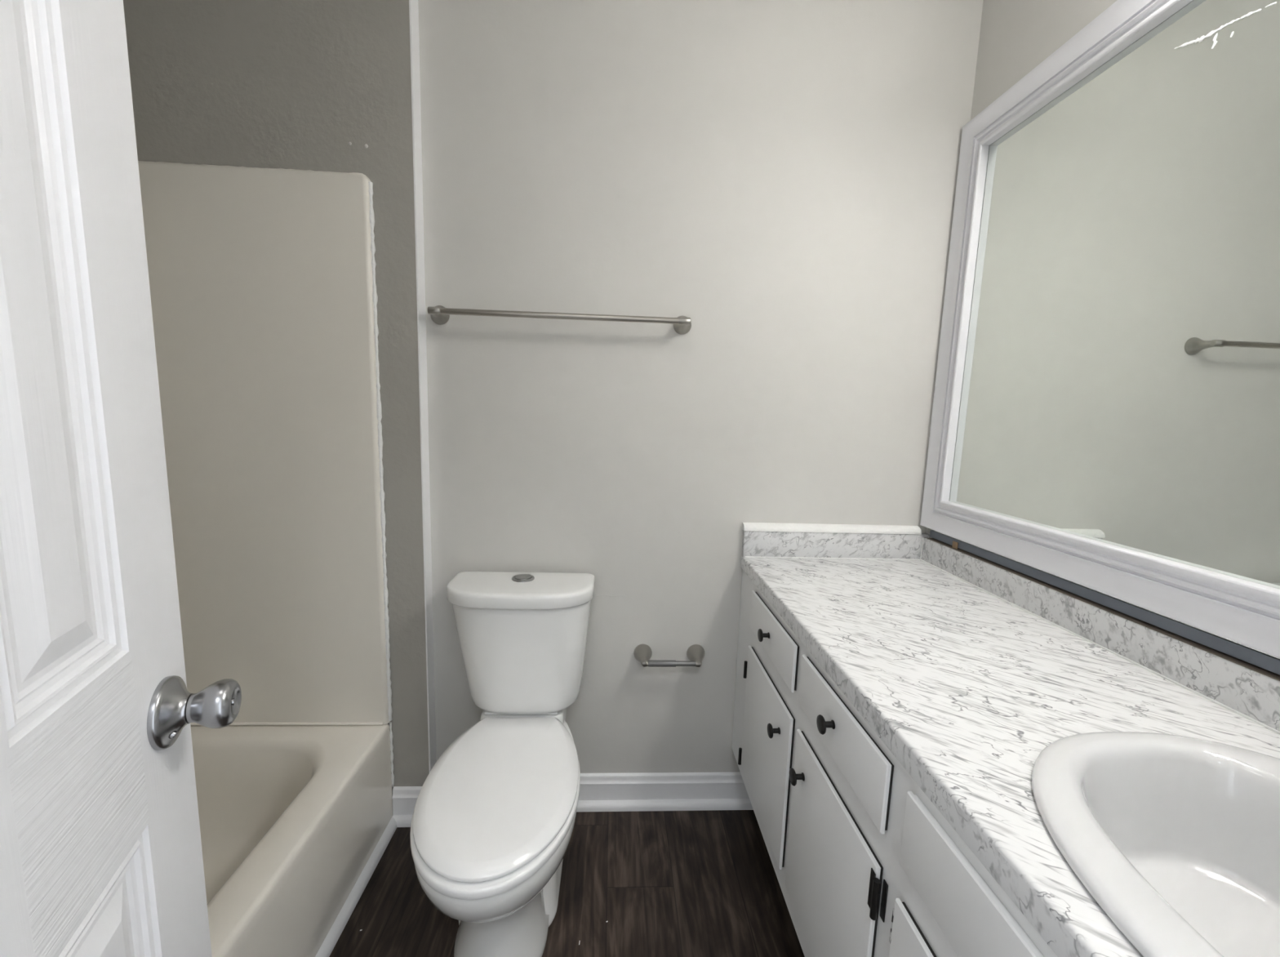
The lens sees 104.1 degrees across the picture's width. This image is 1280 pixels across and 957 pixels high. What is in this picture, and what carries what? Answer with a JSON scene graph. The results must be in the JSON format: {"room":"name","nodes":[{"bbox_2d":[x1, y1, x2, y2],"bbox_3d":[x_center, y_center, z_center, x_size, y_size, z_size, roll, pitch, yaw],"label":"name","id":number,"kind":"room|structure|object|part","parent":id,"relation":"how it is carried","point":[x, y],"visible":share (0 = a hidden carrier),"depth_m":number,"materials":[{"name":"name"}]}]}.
{"room":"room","nodes":[
{"label":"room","id":0,"kind":"room"},
{"bbox_2d":[123,0,429,796],"bbox_3d":[-1.148,-0.205,1.476,1.037,2.550,0.173,1,7,-3],"label":"wall","id":1,"kind":"structure","parent":0,"point":[313,85],"depth_m":1.30,"materials":[{"name":"paint"}]},
{"bbox_2d":[391,786,422,826],"bbox_3d":[-0.718,1.026,1.560,0.110,0.115,0.030,1,7,-3],"label":"baseboard","id":2,"kind":"structure","parent":1,"relation":"attached to","point":[404,798],"depth_m":1.56,"materials":[{"name":"white paint"}]},
{"bbox_2d":[315,816,396,956],"bbox_3d":[-0.727,1.170,0.807,0.020,0.026,1.534,1,7,-3],"label":"trim","id":3,"kind":"structure","parent":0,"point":[335,931],"depth_m":1.32,"materials":[{"name":"white paint"}]},
{"bbox_2d":[329,809,804,956],"bbox_3d":[-0.273,1.337,0.130,2.714,0.100,3.333,1,7,-3],"label":"floor","id":4,"kind":"structure","parent":0,"point":[665,883],"depth_m":1.35,"materials":[{"name":"brown wood"}]},
{"bbox_2d":[190,721,394,956],"bbox_3d":[-1.129,1.004,0.771,0.807,0.339,1.545,1,7,-3],"label":"bathtub","id":5,"kind":"object","parent":4,"relation":"on","point":[291,817],"visible":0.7,"depth_m":1.34,"materials":[{"name":"white ceramic"}]},
{"bbox_2d":[137,160,392,725],"bbox_3d":[-1.100,0.058,0.646,0.814,1.570,1.546,1,7,-3],"label":"tub surround","id":6,"kind":"object","parent":5,"relation":"on","point":[264,295],"visible":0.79,"depth_m":1.38,"materials":[{"name":"white plastic"}]},
{"bbox_2d":[409,571,595,956],"bbox_3d":[-0.340,0.724,1.252,0.414,0.818,0.662,1,7,-3],"label":"toilet","id":7,"kind":"object","parent":4,"relation":"on","point":[493,820],"visible":1,"depth_m":1.21,"materials":[{"name":"white ceramic"}]},
{"bbox_3d":[-0.328,0.743,1.175,0.368,0.022,0.505,1,7,-3],"label":"seat","id":8,"kind":"part","parent":7,"relation":"part of","materials":[{"name":"white plastic"}]},
{"bbox_3d":[-0.327,0.719,1.178,0.360,0.025,0.493,1,7,-3],"label":"lid","id":9,"kind":"part","parent":7,"relation":"part of","materials":[{"name":"white plastic"}]},
{"bbox_3d":[-0.340,0.317,1.428,0.414,0.043,0.205,1,7,-3],"label":"tank lid","id":10,"kind":"part","parent":7,"relation":"part of","materials":[{"name":"white ceramic"}]},
{"bbox_3d":[-0.344,0.498,1.456,0.396,0.324,0.188,1,7,-3],"label":"tank","id":11,"kind":"part","parent":7,"relation":"part of","materials":[{"name":"white ceramic"}]},
{"bbox_2d":[731,568,1057,956],"bbox_3d":[0.625,0.804,0.853,0.626,0.823,1.607,1,7,-3],"label":"vanity cabinet","id":12,"kind":"object","parent":4,"relation":"on","point":[864,864],"visible":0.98,"depth_m":0.85,"materials":[{"name":"white paint"}]},
{"bbox_3d":[0.313,0.396,1.260,0.027,0.032,0.032,1,7,-3],"label":"knob","id":13,"kind":"part","parent":12,"relation":"part of","materials":[{"name":"black metal"}]},
{"bbox_3d":[0.321,0.693,1.299,0.008,0.373,0.352,1,7,-3],"label":"cabinet door","id":14,"kind":"part","parent":12,"relation":"part of","materials":[{"name":"white paint"}]},
{"bbox_3d":[0.330,0.396,1.264,0.008,0.108,0.344,1,7,-3],"label":"drawer","id":15,"kind":"part","parent":12,"relation":"part of","materials":[{"name":"white paint"}]},
{"bbox_3d":[0.313,0.590,1.167,0.027,0.032,0.032,1,7,-3],"label":"knob","id":16,"kind":"part","parent":12,"relation":"part of","materials":[{"name":"black metal"}]},
{"bbox_3d":[0.321,0.609,1.018,0.027,0.032,0.032,1,7,-3],"label":"knob","id":17,"kind":"part","parent":12,"relation":"part of","materials":[{"name":"black metal"}]},
{"bbox_3d":[0.332,0.439,0.889,0.027,0.032,0.032,1,7,-3],"label":"knob","id":18,"kind":"part","parent":12,"relation":"part of","materials":[{"name":"black metal"}]},
{"bbox_3d":[0.340,0.741,0.926,0.008,0.375,0.328,1,7,-3],"label":"cabinet door","id":19,"kind":"part","parent":12,"relation":"part of","materials":[{"name":"white paint"}]},
{"bbox_3d":[0.349,0.445,0.888,0.008,0.110,0.331,1,7,-3],"label":"drawer","id":20,"kind":"part","parent":12,"relation":"part of","materials":[{"name":"white paint"}]},
{"bbox_3d":[0.358,0.788,0.567,0.008,0.377,0.300,1,7,-3],"label":"cabinet door","id":21,"kind":"part","parent":12,"relation":"part of","materials":[{"name":"white paint"}]},
{"bbox_3d":[0.375,0.515,0.370,0.008,0.109,0.620,1,7,-3],"label":"drawer","id":22,"kind":"part","parent":12,"relation":"part of","materials":[{"name":"white paint"}]},
{"bbox_2d":[740,522,1279,956],"bbox_3d":[0.656,0.323,0.791,0.595,0.146,1.608,1,7,-3],"label":"countertop","id":23,"kind":"structure","parent":12,"relation":"on","point":[966,668],"depth_m":0.85,"materials":[{"name":"stone"}]},
{"bbox_3d":[0.604,0.157,1.567,0.566,0.023,0.024,1,7,-3],"label":"splash trim","id":24,"kind":"part","parent":23,"relation":"part of","materials":[{"name":"white"}]},
{"bbox_2d":[1031,731,1279,956],"bbox_3d":[0.667,0.469,0.399,0.508,0.151,0.638,1,7,-3],"label":"sink","id":25,"kind":"object","parent":23,"relation":"in","point":[1175,838],"visible":0.98,"depth_m":0.62,"materials":[{"name":"white ceramic"}]},
{"bbox_2d":[417,0,983,773],"bbox_3d":[0.205,-0.175,1.575,1.677,2.550,0.121,1,7,-3],"label":"wall","id":26,"kind":"structure","parent":0,"point":[777,177],"depth_m":1.47,"materials":[{"name":"beige paint"}]},
{"bbox_2d":[408,0,436,772],"bbox_3d":[-0.624,-0.242,1.437,0.004,2.433,0.053,1,7,-3],"label":"trim","id":27,"kind":"structure","parent":26,"relation":"attached to","point":[413,4],"depth_m":1.42,"materials":[{"name":"white paint"}]},
{"bbox_2d":[426,305,691,333],"bbox_3d":[-0.223,-0.456,1.417,0.754,0.053,0.076,1,7,-3],"label":"towel bar","id":28,"kind":"object","parent":26,"relation":"attached to","point":[439,314],"visible":1,"depth_m":1.39,"materials":[{"name":"silver metal"}]},
{"bbox_3d":[-0.573,-0.465,1.398,0.053,0.053,0.076,1,7,-3],"label":"wall post","id":29,"kind":"part","parent":28,"relation":"part of","materials":[{"name":"silver metal"}]},
{"bbox_3d":[0.127,-0.448,1.436,0.053,0.053,0.076,1,7,-3],"label":"wall post","id":30,"kind":"part","parent":28,"relation":"part of","materials":[{"name":"silver metal"}]},
{"bbox_2d":[576,772,753,812],"bbox_3d":[-0.142,1.034,1.643,1.050,0.115,0.030,1,7,-3],"label":"baseboard","id":31,"kind":"structure","parent":26,"relation":"attached to","point":[650,791],"depth_m":1.65,"materials":[{"name":"white paint"}]},
{"bbox_2d":[633,644,704,666],"bbox_3d":[0.097,0.566,1.569,0.229,0.058,0.077,1,7,-3],"label":"toilet paper holder","id":32,"kind":"object","parent":26,"relation":"attached to","point":[642,653],"visible":1,"depth_m":1.56,"materials":[{"name":"silver metal"}]},
{"bbox_3d":[0.011,0.564,1.564,0.058,0.058,0.077,1,7,-3],"label":"wall post","id":33,"kind":"part","parent":32,"relation":"part of","materials":[{"name":"silver metal"}]},
{"bbox_3d":[0.182,0.568,1.573,0.058,0.058,0.077,1,7,-3],"label":"wall post","id":34,"kind":"part","parent":32,"relation":"part of","materials":[{"name":"silver metal"}]},
{"bbox_2d":[742,530,929,559],"bbox_3d":[0.618,0.220,1.577,0.592,0.103,0.022,1,7,-3],"label":"backsplash","id":35,"kind":"structure","parent":26,"relation":"attached to","point":[755,544],"depth_m":1.56,"materials":[{"name":"stone"}]},
{"bbox_2d":[925,0,1258,666],"bbox_3d":[1.029,-0.034,0.700,0.120,2.550,1.733,1,7,-3],"label":"wall","id":36,"kind":"structure","parent":0,"point":[1016,36],"depth_m":1.27,"materials":[{"name":"beige paint"}]},
{"bbox_2d":[920,0,1279,680],"bbox_3d":[0.955,-0.315,0.776,0.032,1.204,1.484,1,7,-3],"label":"wall mirror","id":37,"kind":"object","parent":36,"relation":"attached to","point":[1104,431],"visible":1,"depth_m":0.97,"materials":[{"name":"white mirror"}]},
{"bbox_2d":[921,537,1279,731],"bbox_3d":[0.944,0.327,0.795,0.022,0.074,1.586,1,7,-3],"label":"backsplash","id":38,"kind":"structure","parent":36,"relation":"attached to","point":[1255,695],"depth_m":0.94,"materials":[{"name":"stone"}]},
{"bbox_3d":[0.058,0.245,-0.126,0.745,2.150,0.120,1,7,-3],"label":"door frame","id":39,"kind":"structure","parent":0,"visible":0},
{"bbox_2d":[0,0,241,956],"bbox_3d":[-0.401,0.207,0.276,0.100,2.068,0.720,-1,8,-23],"label":"door","id":40,"kind":"structure","parent":39,"relation":"attached to","point":[101,851],"depth_m":0.44,"materials":[{"name":"white paint"}]},
{"bbox_3d":[-0.493,0.262,0.578,0.041,0.054,0.054,-1,8,-23],"label":"knob","id":41,"kind":"part","parent":40,"relation":"part of","materials":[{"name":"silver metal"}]}
]}

